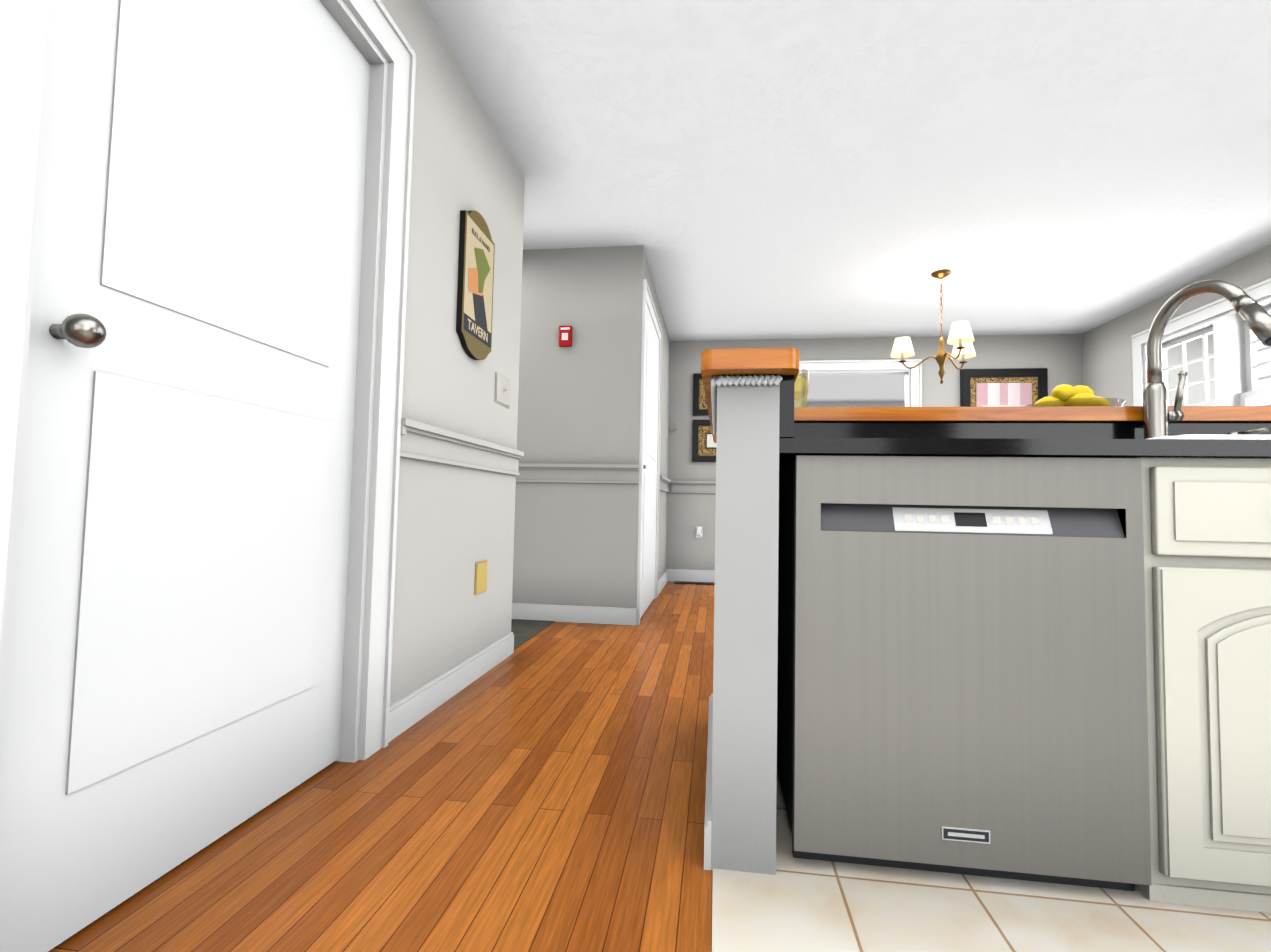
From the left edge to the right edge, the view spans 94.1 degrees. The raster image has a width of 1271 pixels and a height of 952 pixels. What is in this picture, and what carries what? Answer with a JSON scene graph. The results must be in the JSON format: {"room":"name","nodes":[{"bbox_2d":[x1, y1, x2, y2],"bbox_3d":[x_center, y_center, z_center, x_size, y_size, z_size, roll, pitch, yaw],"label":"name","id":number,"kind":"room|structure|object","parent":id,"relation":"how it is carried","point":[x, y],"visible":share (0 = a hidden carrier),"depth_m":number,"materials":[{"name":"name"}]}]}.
{"room":"kitchen","nodes":[
{"label":"kitchen","id":0,"kind":"room"},
{"bbox_2d":[48,581,713,951],"bbox_3d":[1.437,0.976,3.257,8.100,0.080,12.600,1,-3,8],"label":"floor","id":1,"kind":"structure","parent":0,"point":[543,790],"depth_m":1.32,"materials":[{"name":"brown wood"}]},
{"bbox_2d":[674,581,714,584],"bbox_3d":[0.678,1.041,5.740,0.600,0.010,0.135,1,-3,8],"label":"floor vent","id":2,"kind":"object","parent":1,"relation":"in","point":[700,583],"visible":0.56,"depth_m":5.72,"materials":[{"name":"black metal"}]},
{"bbox_2d":[380,0,524,704],"bbox_3d":[-1.028,-0.477,0.287,0.120,2.420,5.500,1,-3,8],"label":"wall","id":3,"kind":"structure","parent":0,"point":[455,524],"depth_m":2.19,"materials":[{"name":"grey paint"}]},
{"bbox_2d":[0,0,369,951],"bbox_3d":[-0.858,-0.241,1.302,0.117,2.038,0.856,1,-3,8],"label":"hall door","id":4,"kind":"structure","parent":3,"relation":"in","point":[174,662],"depth_m":1.16,"materials":[{"name":"white paint"}]},
{"bbox_2d":[0,0,513,762],"bbox_3d":[-1.018,-0.357,0.279,0.146,2.180,5.500,1,-3,8],"label":"trim","id":5,"kind":"structure","parent":3,"relation":"attached to","point":[372,720],"depth_m":1.72,"materials":[{"name":"white wood"}]},
{"bbox_2d":[400,418,523,474],"bbox_3d":[-0.661,-0.092,2.415,0.038,0.118,1.148,1,-3,8],"label":"chair rail","id":6,"kind":"object","parent":3,"relation":"attached to","point":[423,441],"visible":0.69,"depth_m":2.23,"materials":[{"name":"grey paint"}]},
{"bbox_2d":[456,210,494,359],"bbox_3d":[-0.654,-0.781,2.438,0.026,0.600,0.303,1,-3,8],"label":"sign plaque","id":7,"kind":"object","parent":3,"relation":"attached to","point":[475,289],"visible":1,"depth_m":2.39,"materials":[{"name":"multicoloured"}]},
{"bbox_2d":[474,560,487,594],"bbox_3d":[-0.664,0.437,2.550,0.007,0.135,0.125,1,-3,8],"label":"electrical outlet plate","id":8,"kind":"object","parent":3,"relation":"attached to","point":[480,577],"visible":0.96,"depth_m":2.53,"materials":[{"name":"yellow"}]},
{"bbox_2d":[494,372,510,407],"bbox_3d":[-0.613,-0.400,2.778,0.024,0.135,0.190,1,-3,8],"label":"light switch","id":9,"kind":"object","parent":3,"relation":"attached to","point":[502,389],"visible":0.98,"depth_m":2.76,"materials":[{"name":"grey plastic"}]},
{"bbox_2d":[511,619,554,649],"bbox_3d":[-1.341,0.885,3.405,1.553,0.004,0.930,1,-3,8],"label":"floor","id":10,"kind":"structure","parent":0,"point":[523,630],"depth_m":3.50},
{"bbox_2d":[512,245,669,612],"bbox_3d":[-0.840,-0.231,5.049,2.070,2.420,2.340,1,-3,8],"label":"wall","id":11,"kind":"structure","parent":0,"point":[576,544],"depth_m":3.81,"materials":[{"name":"grey paint"}]},
{"bbox_2d":[559,326,571,346],"bbox_3d":[-0.453,-0.906,3.831,0.080,0.130,0.036,1,-3,8],"label":"fire alarm","id":12,"kind":"object","parent":11,"relation":"attached to","point":[565,336],"visible":0.95,"depth_m":3.82,"materials":[{"name":"red plastic"}]},
{"bbox_2d":[512,603,631,624],"bbox_3d":[-1.000,-0.183,3.885,2.070,2.200,0.030,1,-3,8],"label":"trim","id":13,"kind":"structure","parent":11,"relation":"attached to","point":[595,615],"depth_m":3.73,"materials":[{"name":"white"}]},
{"bbox_2d":[516,463,638,483],"bbox_3d":[-1.006,-0.025,3.859,2.070,0.118,0.038,1,-3,8],"label":"chair rail","id":14,"kind":"object","parent":11,"relation":"attached to","point":[586,473],"depth_m":3.77,"materials":[{"name":"grey paint"}]},
{"bbox_2d":[640,303,658,617],"bbox_3d":[0.115,-0.093,4.322,0.022,2.089,0.963,1,-3,8],"label":"closet door","id":15,"kind":"structure","parent":11,"relation":"in","point":[648,546],"depth_m":4.26,"materials":[{"name":"white paint"}]},
{"bbox_2d":[632,279,667,624],"bbox_3d":[0.184,-0.111,4.833,0.020,2.200,2.236,1,-3,8],"label":"trim","id":16,"kind":"structure","parent":11,"relation":"attached to","point":[647,298],"depth_m":3.80,"materials":[{"name":"white wood"}]},
{"bbox_2d":[660,475,670,492],"bbox_3d":[0.270,0.079,5.411,0.038,0.118,1.050,1,-3,8],"label":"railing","id":17,"kind":"object","parent":11,"relation":"attached to","point":[664,482],"depth_m":5.34,"materials":[{"name":"grey paint"}]},
{"bbox_2d":[421,0,1270,401],"bbox_3d":[1.488,-1.581,3.387,8.100,0.200,12.600,1,-3,8],"label":"ceiling","id":18,"kind":"structure","parent":0,"point":[791,168],"depth_m":2.76,"materials":[{"name":"paint"}]},
{"bbox_2d":[890,269,975,383],"bbox_3d":[2.119,-1.036,4.091,0.590,0.789,0.558,1,-3,8],"label":"brass chandelier","id":19,"kind":"object","parent":18,"relation":"hanging from","point":[960,338],"visible":1,"depth_m":4.13,"materials":[{"name":"brown"}]},
{"bbox_2d":[794,402,904,406],"bbox_3d":[3.125,0.060,9.200,5.840,2.420,0.120,1,-3,8],"label":"wall","id":20,"kind":"structure","parent":0,"point":[810,404],"depth_m":9.17,"materials":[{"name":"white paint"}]},
{"bbox_2d":[666,333,1214,570],"bbox_3d":[2.867,-0.125,5.657,5.110,2.420,0.120,1,-3,8],"label":"wall","id":21,"kind":"structure","parent":0,"point":[1059,357],"depth_m":5.76,"materials":[{"name":"grey paint"}]},
{"bbox_2d":[669,424,676,430],"bbox_3d":[0.377,-0.486,5.942,0.070,0.069,0.030,1,-3,8],"label":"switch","id":22,"kind":"object","parent":21,"relation":"attached to","point":[672,427],"visible":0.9,"depth_m":5.93,"materials":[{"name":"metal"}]},
{"bbox_2d":[671,481,715,492],"bbox_3d":[2.237,0.116,5.651,3.790,0.148,0.038,1,-3,8],"label":"chair rail","id":23,"kind":"object","parent":21,"relation":"attached to","point":[693,486],"visible":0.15,"depth_m":5.88,"materials":[{"name":"grey paint"}]},
{"bbox_2d":[695,526,702,537],"bbox_3d":[0.629,0.553,5.843,0.073,0.115,0.045,1,-3,8],"label":"outlet","id":24,"kind":"object","parent":21,"relation":"attached to","point":[699,532],"visible":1,"depth_m":5.86,"materials":[{"name":"white plastic"}]},
{"bbox_2d":[693,373,708,415],"bbox_3d":[0.814,-0.813,5.896,0.480,0.422,0.036,1,-3,8],"label":"framed picture","id":25,"kind":"object","parent":21,"relation":"attached to","point":[700,408],"visible":0.15,"depth_m":5.91,"materials":[{"name":"black wood"}]},
{"bbox_2d":[692,420,715,461],"bbox_3d":[0.805,-0.349,5.872,0.480,0.421,0.036,1,-3,8],"label":"framed picture","id":26,"kind":"object","parent":21,"relation":"attached to","point":[703,447],"visible":0.31,"depth_m":5.88,"materials":[{"name":"black wood"}]},
{"bbox_2d":[666,359,921,581],"bbox_3d":[2.229,-0.022,5.726,3.830,2.195,0.146,1,-3,8],"label":"trim","id":27,"kind":"structure","parent":21,"relation":"attached to","point":[913,387],"depth_m":5.74,"materials":[{"name":"white wood"}]},
{"bbox_2d":[960,368,1047,406],"bbox_3d":[3.440,-0.577,5.523,0.750,0.856,0.036,1,-3,8],"label":"print","id":28,"kind":"object","parent":21,"relation":"attached to","point":[1015,387],"visible":0.42,"depth_m":5.53,"materials":[{"name":"black"}]},
{"bbox_2d":[712,771,1270,951],"bbox_3d":[2.520,0.784,-0.115,5.040,0.004,5.800,1,-3,8],"label":"floor","id":29,"kind":"structure","parent":0,"point":[800,905],"depth_m":1.08,"materials":[{"name":"tile"}]},
{"bbox_2d":[704,371,1270,912],"bbox_3d":[1.378,0.342,1.660,2.318,1.021,1.213,1,-3,8],"label":"kitchen island","id":30,"kind":"object","parent":29,"relation":"on","point":[1207,553],"depth_m":1.16,"materials":[{"name":"paint"}]},
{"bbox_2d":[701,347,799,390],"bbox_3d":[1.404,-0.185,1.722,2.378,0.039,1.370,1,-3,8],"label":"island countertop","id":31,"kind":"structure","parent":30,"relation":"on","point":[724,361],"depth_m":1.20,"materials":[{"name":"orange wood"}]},
{"bbox_2d":[1024,384,1126,406],"bbox_3d":[1.546,-0.257,2.095,0.300,0.138,0.300,1,-3,8],"label":"bowl","id":32,"kind":"object","parent":31,"relation":"on","point":[1069,395],"visible":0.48,"depth_m":2.02,"materials":[{"name":"yellow food"}]},
{"bbox_2d":[1143,279,1270,438],"bbox_3d":[1.480,-0.293,1.576,0.250,0.466,0.329,1,-3,8],"label":"gooseneck faucet","id":33,"kind":"object","parent":31,"relation":"on","point":[1254,315],"visible":0.92,"depth_m":1.68,"materials":[{"name":"silver metal"}]},
{"bbox_2d":[777,455,1151,890],"bbox_3d":[0.703,0.404,1.498,0.661,0.854,0.630,1,-3,8],"label":"stainless steel dishwasher","id":34,"kind":"object","parent":30,"relation":"in","point":[961,678],"visible":0.96,"depth_m":1.19,"materials":[{"name":"grey metal"}]},
{"bbox_2d":[1149,434,1270,439],"bbox_3d":[1.591,0.035,1.429,0.930,0.198,0.600,1,-3,8],"label":"double-bowl sink","id":35,"kind":"object","parent":30,"relation":"in","point":[1215,436],"visible":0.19,"depth_m":1.19,"materials":[{"name":"silver metal"}]},
{"bbox_2d":[1226,427,1268,434],"bbox_3d":[1.688,-0.090,1.639,0.044,0.076,0.108,1,-3,8],"label":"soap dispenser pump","id":36,"kind":"object","parent":35,"relation":"on","point":[1256,431],"visible":0.31,"depth_m":1.62,"materials":[{"name":"silver metal"}]},
{"bbox_3d":[0.558,-0.213,2.259,0.324,0.027,0.324,1,-3,8],"label":"round tray","id":37,"kind":"object","parent":30,"relation":"on","visible":0},
{"bbox_2d":[794,369,808,406],"bbox_3d":[0.624,-0.306,2.290,0.092,0.200,0.092,1,-3,8],"label":"tumbler","id":38,"kind":"object","parent":37,"relation":"on","point":[801,384],"visible":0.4,"depth_m":2.26,"materials":[{"name":"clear glass"}]},
{"bbox_2d":[1083,244,1270,405],"bbox_3d":[3.987,-0.193,3.885,0.150,2.420,3.330,1,-3,8],"label":"wall","id":39,"kind":"structure","parent":0,"point":[1107,361],"depth_m":4.87,"materials":[{"name":"grey paint"}]},
{"bbox_2d":[1131,278,1270,405],"bbox_3d":[3.968,-0.511,3.935,0.210,1.340,1.710,1,-3,8],"label":"double-hung window","id":40,"kind":"structure","parent":39,"relation":"in","point":[1234,355],"depth_m":3.97,"materials":[{"name":"white wood"}]},
{"label":"outside","id":41,"kind":"structure","parent":0,"visible":0},
{"bbox_2d":[1257,342,1270,405],"bbox_3d":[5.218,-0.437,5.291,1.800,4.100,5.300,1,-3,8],"label":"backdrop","id":42,"kind":"structure","parent":41,"point":[1266,378],"depth_m":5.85,"materials":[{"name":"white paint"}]}
]}

